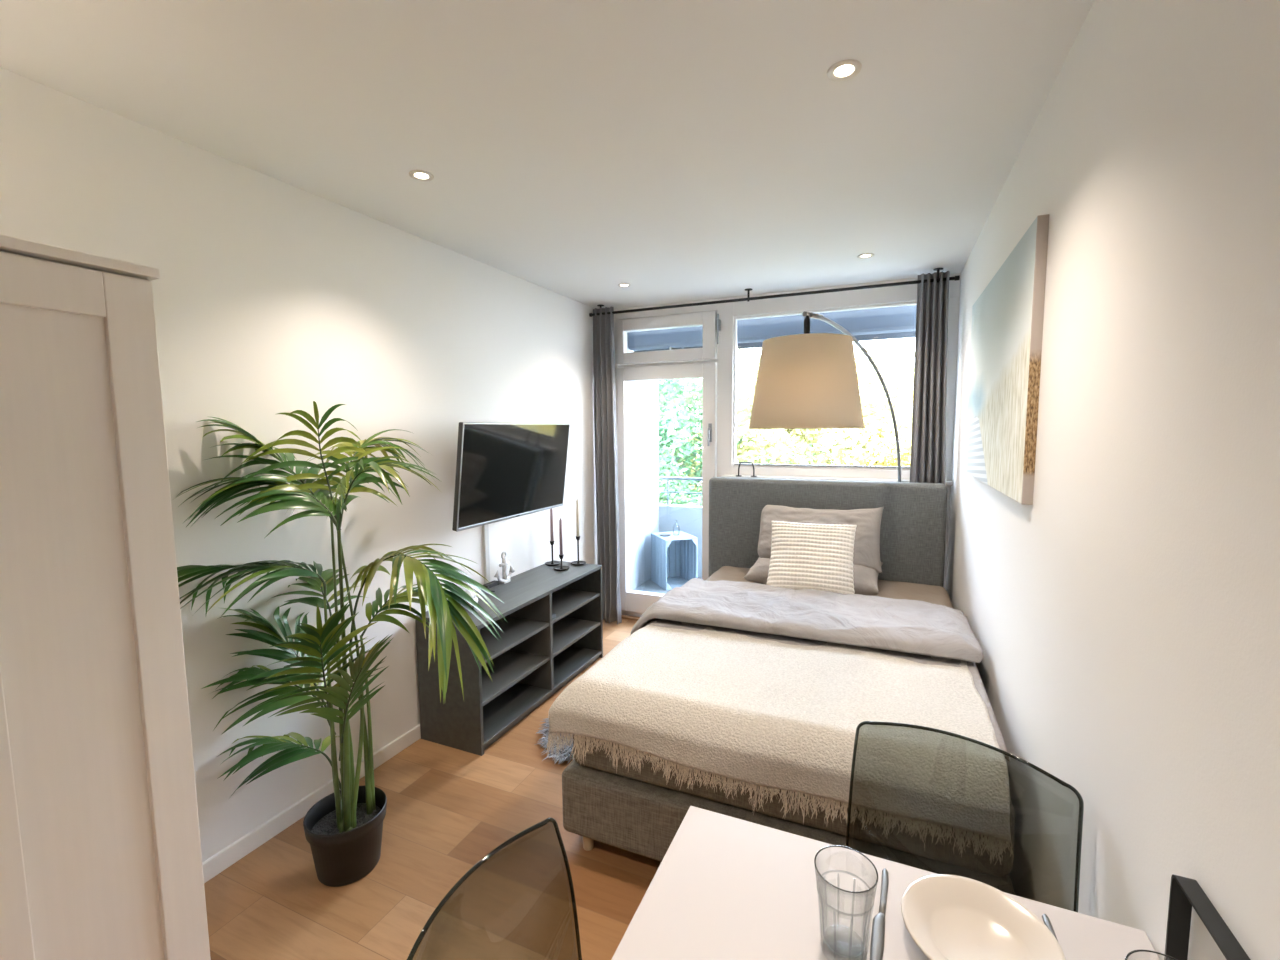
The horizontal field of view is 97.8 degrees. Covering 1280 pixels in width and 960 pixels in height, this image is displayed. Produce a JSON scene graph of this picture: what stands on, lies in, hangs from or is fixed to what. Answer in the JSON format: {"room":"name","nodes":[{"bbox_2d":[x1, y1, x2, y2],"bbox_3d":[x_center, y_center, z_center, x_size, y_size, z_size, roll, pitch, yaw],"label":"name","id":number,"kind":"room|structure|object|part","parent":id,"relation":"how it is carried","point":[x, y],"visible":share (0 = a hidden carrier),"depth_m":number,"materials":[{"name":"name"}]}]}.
{"room":"studio apartment","nodes":[
{"label":"studio apartment","id":0,"kind":"room"},
{"bbox_2d":[0,67,597,861],"bbox_3d":[-1.585,0.185,1.922,0.150,2.598,6.500,2,6,24],"label":"wall","id":1,"kind":"structure","parent":0,"point":[272,296],"depth_m":2.18,"materials":[{"name":"white paint"}]},
{"bbox_2d":[202,724,420,882],"bbox_3d":[-0.966,1.248,3.211,0.014,0.072,3.340,2,6,24],"label":"baseboard","id":2,"kind":"structure","parent":1,"relation":"attached to","point":[214,865],"depth_m":2.20,"materials":[{"name":"white wood"}]},
{"bbox_2d":[482,524,489,583],"bbox_3d":[-0.905,0.359,3.277,0.020,0.510,0.037,2,6,24],"label":"channel","id":3,"kind":"object","parent":1,"relation":"attached to","point":[485,528],"visible":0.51,"depth_m":3.27,"materials":[{"name":"grey plastic"}]},
{"bbox_2d":[452,422,569,531],"bbox_3d":[-0.780,-0.057,3.124,0.341,0.522,0.964,2,6,24],"label":"television","id":4,"kind":"object","parent":1,"relation":"attached to","point":[505,470],"visible":1,"depth_m":2.96,"materials":[{"name":"grey plastic"}]},
{"bbox_2d":[204,619,660,959],"bbox_3d":[-0.388,1.489,1.394,2.742,0.080,6.270,2,6,24],"label":"floor","id":5,"kind":"structure","parent":0,"point":[448,808],"depth_m":1.94,"materials":[{"name":"brown wood"}]},
{"bbox_2d":[0,234,210,959],"bbox_3d":[-1.581,0.529,0.929,0.640,1.936,1.181,2,6,24],"label":"wardrobe","id":6,"kind":"object","parent":5,"relation":"on","point":[101,855],"visible":1,"depth_m":1.18,"materials":[{"name":"white wood"}]},
{"bbox_3d":[-1.602,-0.424,0.847,0.610,0.022,1.181,2,6,24],"label":"panel","id":7,"kind":"part","parent":6,"relation":"part of","materials":[{"name":"white wood"}]},
{"bbox_2d":[174,401,505,886],"bbox_3d":[-1.065,0.547,2.109,1.100,1.675,0.836,-1,5,-2],"label":"potted palm","id":8,"kind":"object","parent":5,"relation":"on","point":[343,830],"visible":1,"depth_m":1.99,"materials":[{"name":"green plant"}]},
{"bbox_3d":[-1.095,0.830,1.983,0.018,0.837,0.100,-4,6,-35],"label":"stem","id":9,"kind":"part","parent":8,"relation":"part of","materials":[{"name":"green plant"}]},
{"bbox_3d":[-1.093,0.689,2.020,0.019,1.113,0.167,-3,6,-24],"label":"stem","id":10,"kind":"part","parent":8,"relation":"part of","materials":[{"name":"green plant"}]},
{"bbox_3d":[-1.106,1.078,2.029,0.025,0.349,0.185,-5,7,-38],"label":"stem","id":11,"kind":"part","parent":8,"relation":"part of","materials":[{"name":"green plant"}]},
{"bbox_3d":[-1.062,0.708,1.990,0.027,1.081,0.143,-2,5,-15],"label":"stem","id":12,"kind":"part","parent":8,"relation":"part of","materials":[{"name":"green plant"}]},
{"bbox_3d":[-1.066,0.710,2.009,0.020,1.073,0.161,-3,6,-23],"label":"stem","id":13,"kind":"part","parent":8,"relation":"part of","materials":[{"name":"green plant"}]},
{"bbox_2d":[303,785,386,886],"bbox_3d":[-1.054,1.288,2.014,0.266,0.216,0.266,2,6,24],"label":"pot","id":14,"kind":"object","parent":8,"relation":"attached to","point":[345,842],"depth_m":1.96,"materials":[{"name":"black plastic"}]},
{"bbox_3d":[-1.070,0.918,2.039,0.034,0.654,0.183,-4,7,-37],"label":"stem","id":15,"kind":"part","parent":8,"relation":"part of","materials":[{"name":"green plant"}]},
{"bbox_3d":[-1.036,0.702,2.006,0.059,1.087,0.117,-2,6,-21],"label":"stem","id":16,"kind":"part","parent":8,"relation":"part of","materials":[{"name":"green plant"}]},
{"bbox_3d":[-1.042,0.932,2.087,0.049,0.620,0.128,-4,6,-34],"label":"stem","id":17,"kind":"part","parent":8,"relation":"part of","materials":[{"name":"green plant"}]},
{"bbox_3d":[-1.033,0.920,2.121,0.022,0.633,0.161,-3,6,-28],"label":"stem","id":18,"kind":"part","parent":8,"relation":"part of","materials":[{"name":"green plant"}]},
{"bbox_2d":[406,817,581,959],"bbox_3d":[-0.037,1.071,0.820,0.548,0.850,0.452,2,6,21],"label":"dining chair","id":19,"kind":"object","parent":5,"relation":"on","point":[478,864],"visible":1,"depth_m":0.98,"materials":[{"name":"plastic"}]},
{"bbox_2d":[415,560,602,755],"bbox_3d":[-0.688,0.949,3.317,0.389,0.645,1.270,2,6,24],"label":"shelving unit","id":20,"kind":"object","parent":5,"relation":"on","point":[536,655],"visible":0.85,"depth_m":3.12,"materials":[{"name":"grey wood"}]},
{"bbox_3d":[-0.939,1.014,2.748,0.388,0.625,0.020,2,6,24],"label":"panel","id":21,"kind":"part","parent":20,"relation":"part of","materials":[{"name":"grey wood"}]},
{"bbox_2d":[461,590,477,606],"bbox_3d":[-0.907,0.618,2.913,0.112,0.098,0.111,2,6,24],"label":"ornament","id":22,"kind":"object","parent":20,"relation":"on","point":[473,596],"visible":0.23,"depth_m":2.88,"materials":[{"name":"white ceramic"}]},
{"bbox_2d":[483,580,498,591],"bbox_3d":[-0.877,0.620,3.257,0.085,0.022,0.175,-1,5,-6],"label":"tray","id":23,"kind":"object","parent":20,"relation":"on","point":[491,584],"visible":0.79,"depth_m":3.27,"materials":[{"name":"black plastic"}]},
{"bbox_2d":[494,552,514,583],"bbox_3d":[-0.820,0.529,3.373,0.040,0.196,0.182,2,6,24],"label":"ornament","id":24,"kind":"object","parent":20,"relation":"on","point":[506,579],"visible":1,"depth_m":3.36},
{"bbox_3d":[-0.691,0.637,3.288,0.389,0.020,1.270,2,6,24],"label":"panel","id":25,"kind":"part","parent":20,"relation":"part of","materials":[{"name":"grey wood"}]},
{"bbox_2d":[480,616,548,665],"bbox_3d":[-0.814,0.853,3.019,0.371,0.018,0.603,2,6,24],"label":"shelf","id":26,"kind":"object","parent":20,"relation":"attached to","point":[516,629],"depth_m":3.08,"materials":[{"name":"grey wood"}]},
{"bbox_2d":[481,649,549,705],"bbox_3d":[-0.812,1.055,3.038,0.371,0.018,0.603,2,6,24],"label":"shelf","id":27,"kind":"object","parent":20,"relation":"attached to","point":[510,667],"depth_m":3.07,"materials":[{"name":"grey wood"}]},
{"bbox_3d":[-0.682,1.230,3.342,0.377,0.020,1.230,2,6,24],"label":"panel","id":28,"kind":"part","parent":20,"relation":"part of","materials":[{"name":"grey wood"}]},
{"bbox_2d":[545,541,559,565],"bbox_3d":[-0.598,0.496,3.804,0.107,0.165,0.107,2,6,24],"label":"candle holder","id":29,"kind":"object","parent":20,"relation":"on","point":[550,563],"visible":1,"depth_m":3.80,"materials":[{"name":"grey metal"}]},
{"bbox_2d":[550,509,553,540],"bbox_3d":[-0.599,0.306,3.786,0.022,0.250,0.022,2,6,24],"label":"taper candle","id":30,"kind":"object","parent":29,"relation":"on","point":[551,510],"visible":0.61,"depth_m":3.78,"materials":[{"name":"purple wax"}]},
{"bbox_3d":[-0.597,0.572,3.811,0.107,0.012,0.107,2,6,24],"label":"dish","id":31,"kind":"part","parent":29,"relation":"part of","materials":[{"name":"grey metal"}]},
{"bbox_2d":[554,554,569,570],"bbox_3d":[-0.518,0.541,3.678,0.107,0.098,0.107,2,6,24],"label":"candle holder","id":32,"kind":"object","parent":20,"relation":"on","point":[558,568],"visible":1,"depth_m":3.67,"materials":[{"name":"grey metal"}]},
{"bbox_2d":[559,517,562,554],"bbox_3d":[-0.519,0.376,3.663,0.022,0.266,0.022,2,6,24],"label":"taper candle","id":33,"kind":"object","parent":32,"relation":"on","point":[560,520],"visible":1,"depth_m":3.65,"materials":[{"name":"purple wax"}]},
{"bbox_3d":[-0.517,0.583,3.682,0.107,0.012,0.107,2,6,24],"label":"dish","id":34,"kind":"part","parent":32,"relation":"part of","materials":[{"name":"grey metal"}]},
{"bbox_2d":[552,588,599,623],"bbox_3d":[-0.562,0.798,3.591,0.371,0.018,0.603,2,6,24],"label":"shelf","id":35,"kind":"object","parent":20,"relation":"attached to","point":[565,601],"depth_m":3.66,"materials":[{"name":"grey wood"}]},
{"bbox_2d":[552,617,599,656],"bbox_3d":[-0.561,1.000,3.610,0.371,0.018,0.603,2,6,24],"label":"shelf","id":36,"kind":"object","parent":20,"relation":"attached to","point":[567,630],"depth_m":3.67,"materials":[{"name":"grey wood"}]},
{"bbox_2d":[571,536,585,565],"bbox_3d":[-0.422,0.479,3.810,0.107,0.195,0.107,2,6,24],"label":"candle holder","id":37,"kind":"object","parent":20,"relation":"on","point":[576,563],"visible":1,"depth_m":3.81,"materials":[{"name":"grey metal"}]},
{"bbox_2d":[576,500,579,535],"bbox_3d":[-0.424,0.261,3.789,0.022,0.276,0.022,2,6,24],"label":"taper candle","id":38,"kind":"object","parent":37,"relation":"on","point":[577,501],"visible":1,"depth_m":3.78,"materials":[{"name":"beige wax"}]},
{"bbox_3d":[-0.422,0.489,3.811,0.024,0.164,0.024,2,6,24],"label":"stem","id":39,"kind":"part","parent":37,"relation":"part of","materials":[{"name":"grey metal"}]},
{"bbox_3d":[-0.421,0.570,3.818,0.107,0.012,0.107,2,6,24],"label":"dish","id":40,"kind":"part","parent":37,"relation":"part of","materials":[{"name":"grey metal"}]},
{"bbox_3d":[-0.438,0.904,3.888,0.388,0.625,0.020,2,6,24],"label":"panel","id":41,"kind":"part","parent":20,"relation":"part of","materials":[{"name":"grey wood"}]},
{"bbox_2d":[534,716,572,763],"bbox_3d":[-0.218,1.257,3.086,0.578,0.067,1.069,2,6,24],"label":"sheepskin rug","id":42,"kind":"object","parent":5,"relation":"on","point":[564,755],"visible":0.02,"depth_m":2.71,"materials":[{"name":"grey fur"}]},
{"bbox_2d":[562,477,1014,894],"bbox_3d":[0.762,0.701,2.754,1.490,1.220,2.200,2,6,24],"label":"bed","id":43,"kind":"object","parent":5,"relation":"on","point":[639,812],"visible":0.3,"depth_m":2.00,"materials":[{"name":"grey fabric"}]},
{"bbox_3d":[-0.195,1.339,2.096,0.046,0.085,0.046,2,6,24],"label":"leg","id":44,"kind":"part","parent":43,"relation":"part of","materials":[{"name":"beige wood"}]},
{"bbox_2d":[547,618,1013,864],"bbox_3d":[0.499,0.861,2.154,1.440,0.290,0.943,2,6,24],"label":"throw blanket","id":45,"kind":"object","parent":43,"relation":"on","point":[731,705],"visible":0.94,"depth_m":1.83,"materials":[{"name":"beige fabric"}]},
{"bbox_3d":[0.788,0.881,2.716,1.391,0.223,2.060,2,6,24],"label":"mattress","id":46,"kind":"part","parent":43,"relation":"part of","materials":[{"name":"grey fabric"}]},
{"bbox_2d":[631,578,1006,751],"bbox_3d":[0.651,0.761,2.514,1.518,0.316,1.311,2,6,24],"label":"duvet","id":47,"kind":"object","parent":43,"relation":"on","point":[917,631],"visible":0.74,"depth_m":2.54,"materials":[{"name":"grey fabric"}]},
{"bbox_3d":[1.178,0.579,3.708,1.480,1.160,0.105,2,6,24],"label":"headboard","id":48,"kind":"part","parent":43,"relation":"part of","materials":[{"name":"grey fabric"}]},
{"bbox_2d":[707,566,1010,761],"bbox_3d":[0.821,0.788,2.787,1.412,0.196,1.882,2,6,24],"label":"fitted sheet","id":49,"kind":"object","parent":43,"relation":"on","point":[933,594],"visible":0.12,"depth_m":3.30,"materials":[{"name":"brown fabric"}]},
{"bbox_2d":[766,521,856,593],"bbox_3d":[0.976,0.440,3.186,0.479,0.366,0.251,2,6,21],"label":"cushion","id":50,"kind":"object","parent":49,"relation":"on","point":[803,555],"visible":0.97,"depth_m":3.14,"materials":[{"name":"white fabric"}]},
{"bbox_2d":[744,557,882,594],"bbox_3d":[1.068,0.553,3.422,0.760,0.196,0.456,2,6,26],"label":"pillow","id":51,"kind":"object","parent":49,"relation":"on","point":[865,579],"visible":0.19,"depth_m":3.23,"materials":[{"name":"grey fabric"}]},
{"bbox_2d":[757,505,883,572],"bbox_3d":[1.114,0.345,3.480,0.739,0.373,0.261,2,6,23],"label":"pillow","id":52,"kind":"object","parent":51,"relation":"on","point":[866,549],"visible":0.54,"depth_m":3.40,"materials":[{"name":"grey fabric"}]},
{"bbox_2d":[748,311,900,481],"bbox_3d":[1.140,0.204,3.190,0.547,2.122,1.580,4,7,39],"label":"arc floor lamp","id":53,"kind":"object","parent":5,"relation":"on","point":[808,380],"visible":0.79,"depth_m":2.52,"materials":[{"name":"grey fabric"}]},
{"bbox_3d":[0.809,-0.466,2.725,0.544,0.423,0.544,2,6,24],"label":"lamp shade","id":54,"kind":"part","parent":53,"relation":"part of","materials":[{"name":"beige fabric"}]},
{"bbox_2d":[804,315,809,333],"bbox_3d":[0.807,-0.745,2.699,0.031,0.108,0.030,2,6,24],"label":"socket","id":55,"kind":"object","parent":53,"relation":"attached to","point":[807,317],"depth_m":2.69,"materials":[{"name":"black metal"}]},
{"bbox_2d":[611,806,1159,959],"bbox_3d":[0.304,1.116,0.724,0.752,0.775,0.745,2,6,24],"label":"dining table","id":56,"kind":"object","parent":5,"relation":"on","point":[725,887],"visible":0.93,"depth_m":0.93,"materials":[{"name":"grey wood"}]},
{"bbox_2d":[814,845,877,959],"bbox_3d":[0.309,0.648,0.842,0.090,0.135,0.090,2,6,24],"label":"tumbler","id":57,"kind":"object","parent":56,"relation":"on","point":[871,890],"visible":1,"depth_m":0.83,"materials":[{"name":"clear glass"}]},
{"bbox_2d":[870,868,888,959],"bbox_3d":[0.389,0.708,0.906,0.019,0.004,0.217,2,6,27],"label":"table knife","id":58,"kind":"object","parent":56,"relation":"on","point":[878,924],"visible":1,"depth_m":0.89,"materials":[{"name":"silver metal"}]},
{"bbox_3d":[0.366,0.712,0.860,0.019,0.004,0.114,2,6,26],"label":"blade","id":59,"kind":"part","parent":58,"relation":"part of","materials":[{"name":"silver metal"}]},
{"bbox_3d":[0.418,0.703,0.955,0.012,0.004,0.103,2,6,26],"label":"handle","id":60,"kind":"part","parent":58,"relation":"part of","materials":[{"name":"silver metal"}]},
{"bbox_2d":[901,874,1065,959],"bbox_3d":[0.512,0.696,0.843,0.213,0.034,0.213,2,6,24],"label":"plate","id":61,"kind":"object","parent":56,"relation":"on","point":[948,917],"visible":1,"depth_m":0.87,"materials":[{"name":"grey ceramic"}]},
{"bbox_2d":[1042,914,1057,940],"bbox_3d":[0.621,0.715,0.807,0.025,0.004,0.210,2,6,24],"label":"fork","id":62,"kind":"object","parent":56,"relation":"on","point":[1045,918],"visible":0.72,"depth_m":0.89,"materials":[{"name":"silver metal"}]},
{"bbox_2d":[1125,949,1176,959],"bbox_3d":[0.631,0.662,0.663,0.090,0.135,0.090,2,6,24],"label":"tumbler","id":63,"kind":"object","parent":56,"relation":"on","point":[1140,950],"visible":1,"depth_m":0.70,"materials":[{"name":"clear glass"}]},
{"bbox_2d":[1164,874,1249,959],"bbox_3d":[0.695,0.637,0.667,0.022,0.182,0.223,2,6,24],"label":"holder","id":64,"kind":"object","parent":56,"relation":"on","point":[1185,893],"visible":1,"depth_m":0.75,"materials":[{"name":"black metal"}]},
{"bbox_2d":[845,721,1083,912],"bbox_3d":[0.581,1.038,1.124,0.452,0.850,0.548,4,7,39],"label":"dining chair","id":65,"kind":"object","parent":5,"relation":"on","point":[1081,802],"visible":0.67,"depth_m":1.24,"materials":[{"name":"plastic"}]},
{"bbox_2d":[0,0,1093,308],"bbox_3d":[-0.363,-1.128,1.257,2.742,0.120,6.500,2,6,24],"label":"ceiling","id":66,"kind":"structure","parent":0,"point":[674,151],"depth_m":1.68,"materials":[{"name":"white paint"}]},
{"bbox_2d":[409,170,433,180],"bbox_3d":[-0.819,-1.139,2.090,0.088,0.004,0.088,2,6,24],"label":"recessed light","id":67,"kind":"object","parent":66,"relation":"in","point":[420,175],"visible":1,"depth_m":2.09,"materials":[{"name":"grey"}]},
{"bbox_2d":[618,283,630,286],"bbox_3d":[-0.105,-1.295,3.712,0.088,0.004,0.088,2,6,24],"label":"recessed light","id":68,"kind":"object","parent":66,"relation":"in","point":[621,284],"visible":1,"depth_m":3.71,"materials":[{"name":"grey"}]},
{"bbox_2d":[589,268,959,316],"bbox_3d":[0.759,-1.276,3.853,2.530,0.081,0.054,2,6,24],"label":"curtain rod","id":69,"kind":"object","parent":66,"relation":"hanging from","point":[957,277],"visible":1,"depth_m":3.76,"materials":[{"name":"black metal"}]},
{"bbox_2d":[593,307,621,623],"bbox_3d":[-0.258,-0.094,4.402,0.231,2.474,0.112,2,6,24],"label":"curtain","id":70,"kind":"object","parent":69,"relation":"hanging from","point":[605,431],"visible":0.96,"depth_m":4.40,"materials":[{"name":"grey fabric"}]},
{"bbox_2d":[910,271,949,483],"bbox_3d":[1.813,-0.032,3.496,0.255,2.464,0.119,2,6,24],"label":"curtain","id":71,"kind":"object","parent":69,"relation":"hanging from","point":[928,436],"visible":0.58,"depth_m":3.45,"materials":[{"name":"grey fabric"}]},
{"bbox_2d":[827,59,861,81],"bbox_3d":[0.546,-1.095,1.494,0.088,0.004,0.088,2,6,24],"label":"recessed light","id":72,"kind":"object","parent":66,"relation":"in","point":[843,70],"visible":1,"depth_m":1.49,"materials":[{"name":"grey"}]},
{"bbox_2d":[857,253,873,258],"bbox_3d":[1.260,-1.251,3.115,0.088,0.004,0.088,2,6,24],"label":"recessed light","id":73,"kind":"object","parent":66,"relation":"in","point":[865,255],"visible":1,"depth_m":3.11,"materials":[{"name":"grey"}]},
{"bbox_2d":[621,615,639,620],"bbox_3d":[0.200,1.147,4.491,0.960,0.018,0.048,2,6,24],"label":"trim","id":74,"kind":"structure","parent":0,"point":[622,616],"depth_m":4.60,"materials":[{"name":"brown wood"}]},
{"bbox_2d":[627,332,658,589],"bbox_3d":[-0.108,-0.324,5.325,0.200,2.700,1.040,2,6,24],"label":"wall","id":75,"kind":"structure","parent":0,"point":[642,396],"depth_m":5.40,"materials":[{"name":"grey paint"}]},
{"bbox_2d":[628,305,916,351],"bbox_3d":[1.350,-1.264,4.395,3.120,0.460,0.200,2,6,24],"label":"awning","id":76,"kind":"object","parent":75,"relation":"attached to","point":[898,322],"visible":0.29,"depth_m":4.36,"materials":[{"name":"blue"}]},
{"bbox_2d":[633,577,701,593],"bbox_3d":[1.429,1.145,4.779,3.540,0.150,1.300,2,6,24],"label":"floor","id":77,"kind":"structure","parent":0,"point":[649,585],"depth_m":5.31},
{"bbox_2d":[651,531,697,590],"bbox_3d":[0.329,0.776,5.447,0.330,0.480,0.409,-2,6,-19],"label":"wooden crate","id":78,"kind":"object","parent":77,"relation":"on","point":[674,556],"visible":0.96,"depth_m":5.46,"materials":[{"name":"white wood"}]},
{"bbox_3d":[0.328,0.543,5.425,0.307,0.012,0.388,-2,6,-19],"label":"panel","id":79,"kind":"part","parent":78,"relation":"part of","materials":[{"name":"white wood"}]},
{"bbox_3d":[0.331,1.009,5.468,0.307,0.012,0.388,-2,6,-19],"label":"panel","id":80,"kind":"part","parent":78,"relation":"part of","materials":[{"name":"white wood"}]},
{"bbox_2d":[659,504,701,576],"bbox_3d":[1.663,0.737,5.284,3.540,0.865,0.120,2,6,24],"label":"wall","id":81,"kind":"structure","parent":0,"point":[685,518],"depth_m":5.72,"materials":[{"name":"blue paint"}]},
{"bbox_2d":[660,476,701,505],"bbox_3d":[1.696,0.161,5.181,3.230,0.301,0.030,2,6,24],"label":"balcony railing","id":82,"kind":"object","parent":81,"relation":"on","point":[661,477],"visible":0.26,"depth_m":5.74,"materials":[{"name":"grey metal"}]},
{"bbox_3d":[0.290,0.123,5.796,0.020,0.285,0.020,0,5,1],"label":"post","id":83,"kind":"part","parent":82,"relation":"part of","materials":[{"name":"grey metal"}]},
{"bbox_3d":[1.695,0.027,5.168,3.230,0.032,0.030,2,6,24],"label":"rail","id":84,"kind":"part","parent":82,"relation":"part of","materials":[{"name":"grey metal"}]},
{"bbox_3d":[1.696,0.172,5.182,3.230,0.014,0.013,2,6,24],"label":"rail","id":85,"kind":"part","parent":82,"relation":"part of","materials":[{"name":"grey metal"}]},
{"bbox_2d":[721,475,952,588],"bbox_3d":[1.358,0.621,4.025,1.502,1.295,0.320,2,6,24],"label":"wall","id":86,"kind":"structure","parent":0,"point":[948,487],"depth_m":3.72,"materials":[{"name":"white paint"}]},
{"bbox_2d":[736,462,756,476],"bbox_3d":[0.768,-0.078,4.031,0.155,0.105,0.044,2,6,24],"label":"loop","id":87,"kind":"object","parent":86,"relation":"on","point":[740,462],"visible":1,"depth_m":4.01,"materials":[{"name":"black"}]},
{"bbox_2d":[614,273,960,616],"bbox_3d":[0.860,-0.080,4.133,2.542,2.518,0.121,2,6,24],"label":"window","id":88,"kind":"structure","parent":86,"relation":"attached to","point":[710,321],"depth_m":4.11,"materials":[{"name":"white"}]},
{"bbox_2d":[617,362,716,612],"bbox_3d":[0.198,0.105,4.406,0.813,1.994,0.126,2,6,24],"label":"door","id":89,"kind":"structure","parent":88,"relation":"attached to","point":[631,600],"depth_m":4.39,"materials":[{"name":"white"}]},
{"bbox_3d":[0.519,-0.339,4.183,0.026,0.170,0.054,2,6,24],"label":"handle","id":90,"kind":"part","parent":89,"relation":"part of","materials":[{"name":"silver metal"}]},
{"bbox_3d":[0.578,-1.111,4.114,0.024,0.220,0.042,2,6,24],"label":"opening lever","id":91,"kind":"part","parent":88,"relation":"part of","materials":[{"name":"silver metal"}]},
{"bbox_2d":[733,301,916,469],"bbox_3d":[1.318,-0.631,3.901,1.345,1.100,0.058,2,6,24],"label":"window","id":92,"kind":"structure","parent":88,"relation":"attached to","point":[735,464],"depth_m":4.00,"materials":[{"name":"white"}]},
{"bbox_2d":[946,0,1279,959],"bbox_3d":[0.881,0.265,0.844,0.150,2.598,6.500,2,6,24],"label":"wall","id":93,"kind":"structure","parent":0,"point":[1125,619],"depth_m":0.94,"materials":[{"name":"white paint"}]},
{"bbox_2d":[965,214,1048,504],"bbox_3d":[1.393,-0.392,2.190,0.028,0.820,1.290,2,6,24],"label":"picture","id":94,"kind":"object","parent":93,"relation":"attached to","point":[1008,315],"visible":1,"depth_m":1.86},
{"label":"outside","id":95,"kind":"structure","parent":0,"visible":0},
{"bbox_3d":[19.354,2.416,44.471,120.000,0.200,83.800,2,6,24],"label":"ground","id":96,"kind":"structure","parent":95,"visible":0},
{"bbox_2d":[658,378,702,472],"bbox_3d":[-1.799,-1.866,19.294,9.471,13.330,8.934,2,6,24],"label":"tree","id":97,"kind":"object","parent":96,"relation":"on","point":[661,386],"visible":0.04,"depth_m":18.00,"materials":[{"name":"green plant"}]},
{"bbox_2d":[658,378,753,503],"bbox_3d":[-0.387,1.445,12.926,5.816,7.895,5.240,-2,5,-14],"label":"tree","id":98,"kind":"object","parent":96,"relation":"on","point":[681,399],"visible":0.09,"depth_m":12.09,"materials":[{"name":"green plant"}]},
{"bbox_2d":[658,395,824,505],"bbox_3d":[0.600,1.989,10.828,4.164,7.188,6.102,-5,7,-43],"label":"tree","id":99,"kind":"object","parent":96,"relation":"on","point":[686,500],"visible":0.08,"depth_m":9.92,"materials":[{"name":"green plant"}]},
{"bbox_2d":[660,344,914,505],"bbox_3d":[2.994,1.033,12.820,6.886,8.679,6.228,2,6,24],"label":"tree","id":100,"kind":"object","parent":96,"relation":"on","point":[766,438],"visible":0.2,"depth_m":11.06,"materials":[{"name":"green plant"}]},
{"bbox_2d":[838,355,913,466],"bbox_3d":[6.682,0.795,12.122,5.667,9.223,7.250,2,6,24],"label":"tree","id":101,"kind":"object","parent":96,"relation":"on","point":[908,431],"visible":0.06,"depth_m":11.55,"materials":[{"name":"green plant"}]},
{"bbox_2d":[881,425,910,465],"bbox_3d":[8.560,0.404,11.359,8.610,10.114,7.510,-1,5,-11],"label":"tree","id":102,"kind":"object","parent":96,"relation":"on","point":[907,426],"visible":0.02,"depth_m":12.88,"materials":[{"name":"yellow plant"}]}
]}

